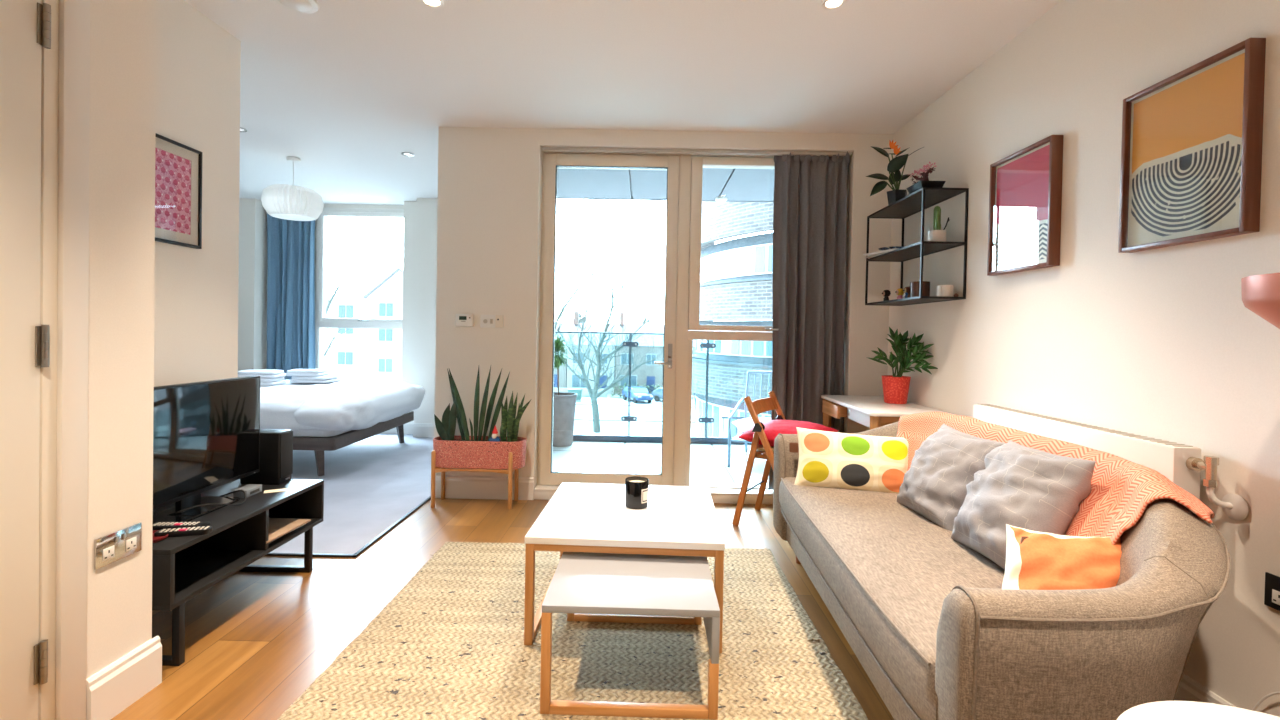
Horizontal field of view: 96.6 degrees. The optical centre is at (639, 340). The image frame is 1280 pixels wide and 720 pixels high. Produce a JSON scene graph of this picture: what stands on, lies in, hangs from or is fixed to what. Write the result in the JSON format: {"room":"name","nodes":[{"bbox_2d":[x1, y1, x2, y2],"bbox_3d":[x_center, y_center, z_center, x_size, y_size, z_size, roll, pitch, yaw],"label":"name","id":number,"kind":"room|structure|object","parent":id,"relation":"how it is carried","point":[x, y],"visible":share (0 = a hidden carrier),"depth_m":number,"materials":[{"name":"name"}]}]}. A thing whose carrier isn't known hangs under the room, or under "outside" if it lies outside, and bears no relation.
{"room":"living room","nodes":[
{"label":"living room","id":0,"kind":"room"},
{"bbox_2d":[86,0,156,678],"bbox_3d":[-1.819,-0.134,-0.603,0.568,2.500,4.770,1,1,0],"label":"wall","id":1,"kind":"structure","parent":0,"point":[122,123],"depth_m":1.67,"materials":[{"name":"paint"}]},
{"bbox_2d":[0,0,89,719],"bbox_3d":[-1.568,0.038,1.046,0.116,2.120,1.025,1,1,0],"label":"door","id":2,"kind":"structure","parent":1,"relation":"in","point":[45,44],"depth_m":1.45,"materials":[{"name":"white paint"}]},
{"bbox_2d":[94,522,141,569],"bbox_3d":[-1.527,0.601,1.672,0.010,0.086,0.146,1,1,0],"label":"wall socket","id":3,"kind":"object","parent":1,"relation":"attached to","point":[110,548],"visible":1,"depth_m":1.66,"materials":[{"name":"silver metal"}]},
{"bbox_2d":[103,546,113,560],"bbox_3d":[-1.525,0.611,1.636,0.002,0.034,0.034,1,1,0],"label":"outlet","id":4,"kind":"object","parent":3,"relation":"attached to","point":[108,551],"depth_m":1.63,"materials":[{"name":"white plastic"}]},
{"bbox_2d":[126,537,136,551],"bbox_3d":[-1.524,0.610,1.708,0.002,0.034,0.034,1,1,0],"label":"outlet","id":5,"kind":"object","parent":3,"relation":"attached to","point":[131,542],"depth_m":1.71,"materials":[{"name":"white plastic"}]},
{"bbox_2d":[86,636,161,719],"bbox_3d":[-1.530,1.016,1.697,0.018,0.150,0.232,1,1,0],"label":"baseboard","id":6,"kind":"structure","parent":1,"relation":"attached to","point":[120,684],"depth_m":1.68,"materials":[{"name":"white paint"}]},
{"bbox_2d":[154,0,240,386],"bbox_3d":[-2.009,-0.175,2.190,0.140,2.500,1.112,1,1,0],"label":"wall","id":7,"kind":"structure","parent":0,"point":[198,62],"depth_m":2.51,"materials":[{"name":"paint"}]},
{"bbox_2d":[155,133,201,248],"bbox_3d":[-1.919,-0.606,2.312,0.022,0.421,0.340,1,1,0],"label":"framed print","id":8,"kind":"object","parent":7,"relation":"attached to","point":[178,166],"visible":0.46,"depth_m":2.36,"materials":[{"name":"pink paper"}]},
{"bbox_2d":[238,198,437,422],"bbox_3d":[-3.149,-0.252,6.217,4.000,2.500,0.510,1,1,0],"label":"wall","id":9,"kind":"structure","parent":0,"point":[420,216],"depth_m":6.12,"materials":[{"name":"paint"}]},
{"bbox_2d":[266,213,315,379],"bbox_3d":[-3.845,-0.375,6.259,0.550,2.120,0.095,1,1,2],"label":"curtain","id":10,"kind":"object","parent":9,"relation":"hanging from","point":[290,243],"visible":0.77,"depth_m":6.25,"materials":[{"name":"blue fabric"}]},
{"bbox_2d":[315,208,403,368],"bbox_3d":[-3.077,-0.272,6.349,1.060,2.380,0.145,1,1,0],"label":"window","id":11,"kind":"structure","parent":9,"relation":"in","point":[321,322],"depth_m":6.32,"materials":[{"name":"white paint"}]},
{"bbox_2d":[380,421,413,433],"bbox_3d":[-3.772,0.913,6.134,2.800,0.150,0.018,1,1,0],"label":"baseboard","id":12,"kind":"structure","parent":9,"relation":"attached to","point":[408,427],"depth_m":6.12,"materials":[{"name":"white paint"}]},
{"bbox_2d":[413,423,433,437],"bbox_3d":[-1.878,0.951,5.959,0.991,0.150,0.018,1,1,0],"label":"baseboard","id":13,"kind":"object","parent":9,"relation":"attached to","point":[419,429],"visible":0.35,"depth_m":5.95,"materials":[{"name":"white paint"}]},
{"bbox_2d":[111,434,893,719],"bbox_3d":[-1.790,1.142,1.730,6.838,0.126,9.400,1,1,0],"label":"floor","id":14,"kind":"structure","parent":0,"point":[255,642],"depth_m":2.50,"materials":[{"name":"brown wood"}]},
{"bbox_2d":[152,479,323,665],"bbox_3d":[-1.730,0.876,2.306,0.400,0.405,0.890,1,1,0],"label":"tv stand","id":15,"kind":"object","parent":14,"relation":"on","point":[183,567],"visible":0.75,"depth_m":2.28,"materials":[{"name":"black wood"}]},
{"bbox_2d":[153,522,209,529],"bbox_3d":[-1.657,0.668,2.052,0.190,0.021,0.046,1,1,-6],"label":"remote control","id":16,"kind":"object","parent":15,"relation":"on","point":[161,525],"visible":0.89,"depth_m":2.04,"materials":[{"name":"black plastic"}]},
{"bbox_2d":[154,526,212,536],"bbox_3d":[-1.598,0.670,1.997,0.165,0.021,0.042,1,1,-17],"label":"remote control","id":17,"kind":"object","parent":15,"relation":"on","point":[190,531],"visible":1,"depth_m":1.99,"materials":[{"name":"black plastic"}]},
{"bbox_2d":[153,376,259,523],"bbox_3d":[-1.764,0.420,2.242,0.175,0.508,0.732,1,1,0],"label":"television","id":18,"kind":"object","parent":15,"relation":"on","point":[206,434],"visible":0.55,"depth_m":2.26,"materials":[{"name":"black plastic"}]},
{"bbox_2d":[169,490,245,514],"bbox_3d":[-1.715,0.654,2.294,0.166,0.036,0.269,1,1,0],"label":"power cable","id":19,"kind":"object","parent":15,"relation":"on","point":[243,491],"visible":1,"depth_m":2.26,"materials":[{"name":"black rubber"}]},
{"bbox_2d":[233,484,261,497],"bbox_3d":[-1.704,0.655,2.477,0.060,0.034,0.100,1,1,0],"label":"box","id":20,"kind":"object","parent":15,"relation":"on","point":[250,489],"visible":0.91,"depth_m":2.46,"materials":[{"name":"grey paint"}]},
{"bbox_2d":[240,429,292,484],"bbox_3d":[-1.756,0.547,2.684,0.189,0.242,0.100,1,1,0],"label":"loudspeaker","id":21,"kind":"object","parent":15,"relation":"on","point":[276,445],"visible":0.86,"depth_m":2.64,"materials":[{"name":"black plastic"}]},
{"bbox_2d":[280,431,292,477],"bbox_3d":[-1.664,0.537,2.684,0.006,0.206,0.092,1,1,0],"label":"grille","id":22,"kind":"object","parent":21,"relation":"attached to","point":[286,437],"depth_m":2.68,"materials":[{"name":"black fabric"}]},
{"bbox_3d":[-1.665,0.849,2.517,0.210,0.008,0.280,1,1,4],"label":"magazine","id":23,"kind":"object","parent":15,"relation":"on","visible":0},
{"bbox_3d":[-1.651,0.841,2.505,0.210,0.008,0.280,1,1,0],"label":"magazine","id":24,"kind":"object","parent":23,"relation":"on","visible":0},
{"bbox_3d":[-1.660,0.832,2.492,0.210,0.008,0.280,1,1,-3],"label":"magazine","id":25,"kind":"object","parent":24,"relation":"on","visible":0},
{"bbox_2d":[266,518,310,542],"bbox_3d":[-1.623,0.824,2.480,0.210,0.008,0.280,1,1,4],"label":"magazine","id":26,"kind":"object","parent":25,"relation":"on","point":[278,527],"visible":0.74,"depth_m":2.53,"materials":[{"name":"brown paper"}]},
{"bbox_2d":[265,496,430,557],"bbox_3d":[-1.800,1.057,3.346,0.791,0.012,1.040,1,1,0],"label":"trim","id":27,"kind":"structure","parent":14,"relation":"on","point":[417,507],"depth_m":2.90,"materials":[{"name":"black metal"}]},
{"bbox_2d":[293,411,413,475],"bbox_3d":[-3.304,0.582,5.029,2.040,0.853,1.510,1,1,0],"label":"bed","id":28,"kind":"object","parent":14,"relation":"on","point":[318,441],"visible":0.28,"depth_m":4.34,"materials":[{"name":"brown wood"}]},
{"bbox_2d":[260,380,424,430],"bbox_3d":[-3.222,0.544,5.016,2.179,0.336,1.671,1,1,0],"label":"duvet","id":29,"kind":"object","parent":28,"relation":"on","point":[341,405],"visible":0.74,"depth_m":4.43,"materials":[{"name":"white fabric"}]},
{"bbox_2d":[260,377,285,385],"bbox_3d":[-3.388,0.361,5.054,0.380,0.074,0.264,1,1,-5],"label":"towel","id":30,"kind":"object","parent":29,"relation":"on","point":[279,380],"visible":0.44,"depth_m":4.97,"materials":[{"name":"white fabric"}]},
{"bbox_2d":[238,369,285,377],"bbox_3d":[-3.367,0.298,5.062,0.331,0.069,0.244,1,1,-9],"label":"towel","id":31,"kind":"object","parent":30,"relation":"on","point":[263,373],"visible":0.84,"depth_m":4.97,"materials":[{"name":"white fabric"}]},
{"bbox_2d":[290,375,339,382],"bbox_3d":[-3.068,0.366,5.389,0.362,0.065,0.264,1,1,6],"label":"towel","id":32,"kind":"object","parent":29,"relation":"on","point":[327,378],"visible":0.95,"depth_m":5.27,"materials":[{"name":"white fabric"}]},
{"bbox_2d":[286,369,328,375],"bbox_3d":[-3.145,0.305,5.401,0.312,0.061,0.244,1,1,-6],"label":"towel","id":33,"kind":"object","parent":32,"relation":"on","point":[294,372],"visible":0.98,"depth_m":5.29,"materials":[{"name":"white fabric"}]},
{"bbox_2d":[431,367,530,509],"bbox_3d":[-1.036,0.614,3.730,0.638,0.918,0.209,1,1,0],"label":"planter","id":34,"kind":"object","parent":14,"relation":"on","point":[475,453],"visible":1,"depth_m":3.67,"materials":[{"name":"pink stone"}]},
{"bbox_2d":[277,542,867,719],"bbox_3d":[-0.189,1.103,1.847,1.751,0.016,2.406,1,1,0],"label":"rug","id":35,"kind":"object","parent":14,"relation":"on","point":[449,644],"visible":0.74,"depth_m":1.98,"materials":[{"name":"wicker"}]},
{"bbox_2d":[524,482,724,652],"bbox_3d":[-0.044,0.901,2.398,0.714,0.393,0.744,1,1,2],"label":"coffee table","id":36,"kind":"object","parent":35,"relation":"on","point":[579,517],"visible":0.77,"depth_m":2.16,"materials":[{"name":"white paint"}]},
{"bbox_2d":[625,476,648,509],"bbox_3d":[-0.014,0.647,2.419,0.100,0.115,0.100,1,1,0],"label":"candle","id":37,"kind":"object","parent":36,"relation":"on","point":[636,487],"visible":1,"depth_m":2.38,"materials":[{"name":"black glass"}]},
{"bbox_2d":[540,552,719,719],"bbox_3d":[-0.025,0.942,1.958,0.524,0.323,0.570,1,1,1],"label":"table","id":38,"kind":"object","parent":35,"relation":"on","point":[585,586],"visible":0.9,"depth_m":1.75,"materials":[{"name":"grey paint"}]},
{"bbox_2d":[732,391,785,525],"bbox_3d":[0.863,0.725,3.452,0.473,0.787,0.460,2,1,32],"label":"folding chair","id":39,"kind":"object","parent":14,"relation":"on","point":[758,406],"visible":0.44,"depth_m":3.38,"materials":[{"name":"brown wood"}]},
{"bbox_2d":[746,444,773,461],"bbox_3d":[0.893,0.685,3.433,0.429,0.122,0.329,2,1,32],"label":"seat pad","id":40,"kind":"object","parent":39,"relation":"on","point":[760,447],"visible":0.16,"depth_m":3.36,"materials":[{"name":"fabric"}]},
{"bbox_2d":[738,420,838,446],"bbox_3d":[0.898,0.566,3.442,0.500,0.152,0.399,2,1,32],"label":"cushion","id":41,"kind":"object","parent":40,"relation":"on","point":[773,428],"visible":0.49,"depth_m":3.37,"materials":[{"name":"red fabric"}]},
{"bbox_2d":[821,395,954,429],"bbox_3d":[1.412,0.749,3.389,0.454,0.750,0.860,1,1,0],"label":"desk","id":42,"kind":"object","parent":14,"relation":"on","point":[872,412],"visible":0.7,"depth_m":3.27,"materials":[{"name":"white paint"}]},
{"bbox_2d":[866,327,937,403],"bbox_3d":[1.498,0.147,3.329,0.336,0.457,0.326,1,1,0],"label":"potted plant","id":43,"kind":"object","parent":42,"relation":"on","point":[895,388],"visible":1,"depth_m":3.35,"materials":[{"name":"green plant"}]},
{"bbox_2d":[773,421,1230,719],"bbox_3d":[1.075,0.744,2.047,0.899,0.782,1.891,1,1,0],"label":"sofa","id":44,"kind":"object","parent":14,"relation":"on","point":[929,618],"visible":0.66,"depth_m":1.23,"materials":[{"name":"fabric"}]},
{"bbox_2d":[794,427,908,493],"bbox_3d":[1.016,0.581,2.689,0.552,0.288,0.198,1,1,17],"label":"cushion","id":45,"kind":"object","parent":44,"relation":"on","point":[827,459],"visible":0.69,"depth_m":2.64,"materials":[{"name":"multicoloured fabric"}]},
{"bbox_2d":[779,477,1004,719],"bbox_3d":[0.993,0.775,2.053,0.736,0.180,1.690,1,1,0],"label":"seat cushion","id":46,"kind":"object","parent":44,"relation":"on","point":[891,569],"depth_m":1.75,"materials":[{"name":"fabric"}]},
{"bbox_2d":[897,424,1005,530],"bbox_3d":[1.213,0.536,2.248,0.283,0.358,0.388,1,1,0],"label":"cushion","id":47,"kind":"object","parent":44,"relation":"on","point":[939,473],"visible":0.64,"depth_m":2.16,"materials":[{"name":"grey fabric"}]},
{"bbox_2d":[951,440,1095,569],"bbox_3d":[1.196,0.522,1.813,0.289,0.364,0.393,1,1,0],"label":"cushion","id":48,"kind":"object","parent":44,"relation":"on","point":[1020,486],"visible":0.77,"depth_m":1.72,"materials":[{"name":"grey fabric"}]},
{"bbox_2d":[897,411,1214,544],"bbox_3d":[1.340,0.505,2.100,0.413,0.340,1.528,1,1,0],"label":"throw blanket","id":49,"kind":"object","parent":44,"relation":"on","point":[1122,489],"visible":0.48,"depth_m":1.62,"materials":[{"name":"orange fabric"}]},
{"bbox_2d":[1002,524,1121,589],"bbox_3d":[1.049,0.631,1.419,0.385,0.269,0.232,1,1,17],"label":"cushion","id":50,"kind":"object","parent":44,"relation":"on","point":[1035,560],"visible":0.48,"depth_m":1.41,"materials":[{"name":"orange fabric"}]},
{"bbox_2d":[1117,701,1279,719],"bbox_3d":[0.964,0.900,0.774,0.512,0.504,0.512,1,1,0],"label":"side table","id":51,"kind":"object","parent":14,"relation":"on","point":[1159,710],"visible":1,"depth_m":0.99,"materials":[{"name":"white paint"}]},
{"bbox_2d":[1241,273,1279,328],"bbox_3d":[1.424,0.510,1.166,0.298,1.288,0.298,1,1,0],"label":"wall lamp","id":52,"kind":"object","parent":14,"relation":"on","point":[1260,293],"visible":1,"depth_m":1.19,"materials":[{"name":"pink metal"}]},
{"bbox_2d":[553,392,576,446],"bbox_3d":[-0.802,0.797,5.758,0.330,0.515,0.330,1,1,0],"label":"pot","id":53,"kind":"object","parent":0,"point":[564,407],"depth_m":5.63,"materials":[{"name":"grey concrete"}]},
{"bbox_2d":[184,0,1060,204],"bbox_3d":[-1.739,-1.564,1.693,7.038,0.300,9.600,1,1,0],"label":"ceiling","id":54,"kind":"structure","parent":0,"point":[343,88],"depth_m":2.94,"materials":[{"name":"paint"}]},
{"bbox_2d":[261,157,323,220],"bbox_3d":[-2.802,-1.231,4.606,0.431,0.475,0.431,1,1,0],"label":"pendant lamp","id":55,"kind":"object","parent":54,"relation":"hanging from","point":[282,201],"visible":1,"depth_m":4.47,"materials":[{"name":"white plastic"}]},
{"bbox_2d":[273,0,319,12],"bbox_3d":[-1.435,-1.406,2.371,0.180,0.022,0.180,1,1,0],"label":"ceiling light","id":56,"kind":"object","parent":54,"relation":"in","point":[301,6],"visible":1,"depth_m":2.38,"materials":[{"name":"white plastic"}]},
{"bbox_2d":[420,0,443,8],"bbox_3d":[-0.860,-1.404,2.358,0.094,0.011,0.094,1,1,0],"label":"recessed light","id":57,"kind":"object","parent":54,"relation":"in","point":[435,4],"visible":1,"depth_m":2.37,"materials":[{"name":"white plastic"}]},
{"bbox_2d":[822,0,845,9],"bbox_3d":[0.787,-1.372,2.316,0.094,0.011,0.094,1,1,0],"label":"recessed light","id":58,"kind":"object","parent":54,"relation":"in","point":[826,4],"visible":1,"depth_m":2.33,"materials":[{"name":"white plastic"}]},
{"bbox_2d":[552,441,768,484],"bbox_3d":[1.116,1.208,5.053,4.600,0.215,1.970,1,1,0],"label":"floor","id":59,"kind":"structure","parent":0,"point":[708,462],"depth_m":5.13,"materials":[{"name":"tile"}]},
{"bbox_2d":[553,335,576,446],"bbox_3d":[-0.798,0.500,5.751,0.330,1.108,0.337,2,1,43],"label":"potted topiary","id":60,"kind":"object","parent":59,"relation":"on","point":[564,407],"visible":0.73,"depth_m":5.65,"materials":[{"name":"grey ceramic"}]},
{"bbox_2d":[555,331,758,444],"bbox_3d":[1.136,0.516,5.969,4.580,1.145,0.060,1,1,0],"label":"glass balustrade","id":61,"kind":"object","parent":59,"relation":"on","point":[576,437],"visible":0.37,"depth_m":5.96,"materials":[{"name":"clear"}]},
{"bbox_2d":[727,371,771,466],"bbox_3d":[1.184,0.701,5.163,0.641,0.807,0.761,1,1,20],"label":"balcony chair","id":62,"kind":"object","parent":59,"relation":"on","point":[735,439],"visible":0.38,"depth_m":5.39,"materials":[{"name":"grey metal"}]},
{"bbox_2d":[732,417,770,432],"bbox_3d":[1.144,0.786,5.132,0.560,0.164,0.540,1,1,0],"label":"cushion","id":63,"kind":"object","parent":62,"relation":"on","point":[745,424],"visible":0.34,"depth_m":5.07,"materials":[{"name":"white fabric"}]},
{"bbox_2d":[434,127,893,487],"bbox_3d":[0.147,-0.158,3.946,3.046,2.500,0.222,1,1,0],"label":"wall","id":64,"kind":"structure","parent":0,"point":[489,208],"depth_m":3.83,"materials":[{"name":"paint"}]},
{"bbox_2d":[455,314,473,326],"bbox_3d":[-1.179,-0.134,3.831,0.120,0.085,0.029,1,1,0],"label":"thermostat","id":65,"kind":"object","parent":64,"relation":"attached to","point":[461,320],"visible":1,"depth_m":3.82,"materials":[{"name":"white plastic"}]},
{"bbox_2d":[435,475,533,499],"bbox_3d":[-1.058,0.996,3.851,0.682,0.150,0.018,1,1,0],"label":"baseboard","id":66,"kind":"structure","parent":64,"relation":"attached to","point":[456,487],"depth_m":3.84,"materials":[{"name":"white paint"}]},
{"bbox_2d":[480,315,503,327],"bbox_3d":[-0.997,-0.129,3.838,0.156,0.086,0.012,1,1,0],"label":"wall plate","id":67,"kind":"object","parent":64,"relation":"attached to","point":[488,321],"visible":1,"depth_m":3.84,"materials":[{"name":"white plastic"}]},
{"bbox_2d":[534,485,772,503],"bbox_3d":[0.335,1.060,3.948,2.105,0.072,0.202,1,1,0],"label":"trim","id":68,"kind":"structure","parent":64,"relation":"attached to","point":[544,492],"depth_m":3.85,"materials":[{"name":"white paint"}]},
{"bbox_2d":[537,147,851,489],"bbox_3d":[0.358,-0.126,3.941,2.105,2.333,0.165,1,1,0],"label":"window","id":69,"kind":"structure","parent":64,"relation":"in","point":[691,166],"depth_m":3.93,"materials":[{"name":"beige"}]},
{"bbox_2d":[540,153,678,485],"bbox_3d":[-0.213,-0.134,3.934,0.922,2.286,0.140,1,1,0],"label":"door","id":70,"kind":"structure","parent":69,"relation":"attached to","point":[553,161],"depth_m":3.92,"materials":[{"name":"beige"}]},
{"bbox_2d":[768,151,849,489],"bbox_3d":[1.151,-0.128,3.877,0.525,2.310,0.100,1,1,0],"label":"curtain","id":71,"kind":"object","parent":69,"relation":"hanging from","point":[810,202],"visible":0.78,"depth_m":3.87,"materials":[{"name":"fabric"}]},
{"bbox_2d":[557,168,773,202],"bbox_3d":[1.169,-1.618,5.000,4.600,0.370,1.940,1,1,0],"label":"ceiling","id":72,"kind":"structure","parent":0,"point":[738,185],"depth_m":5.36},
{"bbox_2d":[887,190,906,204],"bbox_3d":[1.508,-0.828,3.348,0.120,0.088,0.104,1,1,0],"label":"pot","id":73,"kind":"object","parent":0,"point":[893,196],"depth_m":3.31,"materials":[{"name":"grey ceramic"}]},
{"bbox_2d":[888,0,1279,716],"bbox_3d":[1.717,-0.032,0.516,0.150,2.600,7.060,1,1,0],"label":"wall","id":74,"kind":"structure","parent":0,"point":[1163,343],"depth_m":2.00,"materials":[{"name":"paint"}]},
{"bbox_2d":[865,187,968,305],"bbox_3d":[1.556,-0.500,3.272,0.232,0.565,0.730,1,1,0],"label":"wall shelf","id":75,"kind":"object","parent":74,"relation":"attached to","point":[924,198],"visible":1,"depth_m":3.15,"materials":[{"name":"black metal"}]},
{"bbox_2d":[866,140,920,204],"bbox_3d":[1.461,-0.975,3.315,0.301,0.381,0.165,1,1,0],"label":"potted plant","id":76,"kind":"object","parent":75,"relation":"on","point":[894,166],"visible":1,"depth_m":3.31,"materials":[{"name":"green plant"}]},
{"bbox_2d":[910,281,929,296],"bbox_3d":[1.539,-0.273,3.135,0.100,0.094,0.100,1,1,0],"label":"tumbler","id":77,"kind":"object","parent":75,"relation":"on","point":[914,286],"visible":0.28,"depth_m":3.10,"materials":[{"name":"orange glass"}]},
{"bbox_2d":[906,162,945,193],"bbox_3d":[1.518,-0.851,3.026,0.132,0.143,0.189,1,1,0],"label":"bonsai","id":78,"kind":"object","parent":75,"relation":"on","point":[924,181],"visible":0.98,"depth_m":2.98,"materials":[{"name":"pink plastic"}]},
{"bbox_2d":[906,180,945,193],"bbox_3d":[1.517,-0.802,3.028,0.132,0.046,0.168,1,1,0],"label":"tray","id":79,"kind":"object","parent":78,"relation":"on","point":[916,186],"depth_m":2.95,"materials":[{"name":"black plastic"}]},
{"bbox_2d":[928,206,949,241],"bbox_3d":[1.554,-0.604,2.971,0.086,0.200,0.104,1,1,0],"label":"potted cactus","id":80,"kind":"object","parent":75,"relation":"on","point":[936,234],"visible":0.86,"depth_m":2.96,"materials":[{"name":"white"}]},
{"bbox_2d":[928,230,945,241],"bbox_3d":[1.553,-0.537,2.981,0.086,0.066,0.086,1,1,0],"label":"pot","id":81,"kind":"object","parent":80,"relation":"on","point":[934,235],"depth_m":2.94,"materials":[{"name":"white ceramic"}]},
{"bbox_2d":[936,285,952,296],"bbox_3d":[1.593,-0.256,2.979,0.079,0.066,0.079,1,1,0],"label":"candle","id":82,"kind":"object","parent":75,"relation":"on","point":[941,290],"visible":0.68,"depth_m":2.95,"materials":[{"name":"white wax"}]},
{"bbox_2d":[987,135,1063,275],"bbox_3d":[1.645,-0.556,2.453,0.045,0.515,0.405,1,1,0],"label":"framed print","id":83,"kind":"object","parent":74,"relation":"attached to","point":[1025,192],"visible":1,"depth_m":2.42,"materials":[{"name":"pink paper"}]},
{"bbox_2d":[973,404,1248,520],"bbox_3d":[1.593,0.573,2.097,0.102,0.542,1.126,1,1,0],"label":"radiator","id":84,"kind":"object","parent":74,"relation":"attached to","point":[1182,464],"visible":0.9,"depth_m":1.78,"materials":[{"name":"white metal"}]},
{"bbox_2d":[981,404,1192,446],"bbox_3d":[1.588,0.302,2.152,0.055,0.002,0.980,1,1,0],"label":"grille","id":85,"kind":"object","parent":84,"relation":"attached to","point":[1146,441],"depth_m":2.00,"materials":[{"name":"beige metal"}]},
{"bbox_2d":[1118,38,1265,252],"bbox_3d":[1.640,-0.550,1.721,0.042,0.515,0.405,1,1,0],"label":"framed print","id":86,"kind":"object","parent":74,"relation":"attached to","point":[1192,139],"visible":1,"depth_m":1.68,"materials":[{"name":"orange paper"}]},
{"bbox_2d":[1174,674,1235,706],"bbox_3d":[1.611,1.093,0.421,0.018,0.150,6.838,1,1,0],"label":"baseboard","id":87,"kind":"structure","parent":74,"relation":"attached to","point":[1188,689],"depth_m":1.66,"materials":[{"name":"white paint"}]},
{"bbox_2d":[1264,572,1279,610],"bbox_3d":[1.631,0.648,1.416,0.010,0.086,0.146,1,1,0],"label":"wall socket","id":88,"kind":"object","parent":74,"relation":"attached to","point":[1272,582],"visible":1,"depth_m":1.47,"materials":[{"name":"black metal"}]},
{"bbox_2d":[1272,589,1279,604],"bbox_3d":[1.629,0.658,1.452,0.002,0.034,0.034,1,1,0],"label":"outlet","id":89,"kind":"object","parent":88,"relation":"attached to","point":[1275,592],"depth_m":1.46,"materials":[{"name":"white plastic"}]},
{"label":"outside","id":90,"kind":"structure","parent":0,"visible":0},
{"bbox_2d":[574,394,694,435],"bbox_3d":[0.912,5.504,133.832,240.000,0.300,252.500,1,1,0],"label":"ground","id":91,"kind":"structure","parent":90,"point":[580,427],"depth_m":43.77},
{"bbox_2d":[324,290,369,382],"bbox_3d":[-25.237,0.645,53.213,4.034,10.600,10.600,1,1,0],"label":"apartment block","id":92,"kind":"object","parent":91,"relation":"on","point":[350,364],"visible":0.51,"depth_m":48.20,"materials":[{"name":"brick"}]},
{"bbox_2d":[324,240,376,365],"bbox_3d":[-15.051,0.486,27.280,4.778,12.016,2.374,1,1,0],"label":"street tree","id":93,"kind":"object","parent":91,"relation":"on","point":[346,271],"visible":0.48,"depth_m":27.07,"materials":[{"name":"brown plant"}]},
{"bbox_2d":[363,267,402,382],"bbox_3d":[-19.528,0.049,51.660,5.617,12.050,11.400,1,1,0],"label":"apartment block","id":94,"kind":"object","parent":91,"relation":"on","point":[385,300],"visible":0.34,"depth_m":46.13,"materials":[{"name":"brick"}]},
{"bbox_2d":[554,323,571,387],"bbox_3d":[-11.238,1.176,70.612,5.560,9.600,9.600,1,1,0],"label":"house","id":95,"kind":"structure","parent":91,"relation":"on","point":[562,369],"depth_m":66.14,"materials":[{"name":"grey brick"}]},
{"bbox_2d":[554,388,606,396],"bbox_3d":[-8.134,5.694,62.647,9.000,0.900,0.300,1,1,0],"label":"wall","id":96,"kind":"structure","parent":91,"relation":"on","point":[585,393],"depth_m":62.49,"materials":[{"name":"white"}]},
{"bbox_2d":[562,302,603,322],"bbox_3d":[-10.359,-0.556,100.180,7.917,12.328,6.292,1,1,0],"label":"tree","id":97,"kind":"object","parent":91,"relation":"on","point":[581,317],"visible":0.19,"depth_m":99.61,"materials":[{"name":"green plant"}]},
{"bbox_2d":[567,311,616,393],"bbox_3d":[-5.639,1.283,70.570,5.560,9.600,9.600,1,1,0],"label":"house","id":98,"kind":"structure","parent":91,"relation":"on","point":[573,380],"depth_m":66.10,"materials":[{"name":"stone"}]},
{"bbox_2d":[555,200,629,335],"bbox_3d":[-3.295,-0.660,27.498,6.017,14.770,5.124,1,1,26],"label":"street tree","id":99,"kind":"object","parent":91,"relation":"on","point":[563,309],"visible":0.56,"depth_m":26.61,"materials":[{"name":"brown plant"}]},
{"bbox_2d":[556,229,664,432],"bbox_3d":[-3.169,-0.931,41.032,11.491,14.961,9.843,1,1,19],"label":"street tree","id":100,"kind":"object","parent":91,"relation":"on","point":[593,392],"visible":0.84,"depth_m":39.74,"materials":[{"name":"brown plant"}]},
{"bbox_2d":[610,382,661,396],"bbox_3d":[0.893,5.456,62.301,8.689,1.589,2.076,1,1,0],"label":"hedge","id":101,"kind":"object","parent":91,"relation":"on","point":[624,386],"visible":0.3,"depth_m":62.35,"materials":[{"name":"plant"}]},
{"bbox_2d":[622,386,652,402],"bbox_3d":[-0.291,5.612,59.072,1.800,1.458,4.313,1,1,-24],"label":"parked car","id":102,"kind":"object","parent":91,"relation":"on","point":[639,393],"visible":1,"depth_m":58.06,"materials":[{"name":"blue paint"}]},
{"bbox_2d":[615,312,663,393],"bbox_3d":[-0.041,1.390,70.527,5.560,9.600,9.600,1,1,0],"label":"house","id":103,"kind":"structure","parent":91,"relation":"on","point":[650,373],"depth_m":66.05,"materials":[{"name":"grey brick"}]},
{"bbox_2d":[652,387,692,401],"bbox_3d":[3.337,5.681,59.047,4.313,1.458,1.800,2,1,43],"label":"parked car","id":104,"kind":"object","parent":91,"relation":"on","point":[657,394],"visible":0.28,"depth_m":59.21,"materials":[{"name":"grey paint"}]},
{"bbox_2d":[692,201,772,436],"bbox_3d":[8.824,-0.789,25.828,20.058,15.500,9.359,2,1,41],"label":"brick building","id":105,"kind":"structure","parent":91,"relation":"on","point":[736,274],"depth_m":24.88,"materials":[{"name":"white brick"}]},
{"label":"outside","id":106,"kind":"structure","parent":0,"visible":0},
{"bbox_2d":[575,405,693,419],"bbox_3d":[0.261,6.446,50.590,240.000,0.040,9.000,1,1,0],"label":"street","id":107,"kind":"structure","parent":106,"point":[581,411],"depth_m":50.73,"materials":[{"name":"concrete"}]},
{"bbox_2d":[575,403,693,422],"bbox_3d":[0.262,6.396,50.589,240.000,0.140,9.800,1,1,0],"label":"kerb","id":108,"kind":"object","parent":107,"relation":"on","point":[579,419],"visible":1,"depth_m":45.93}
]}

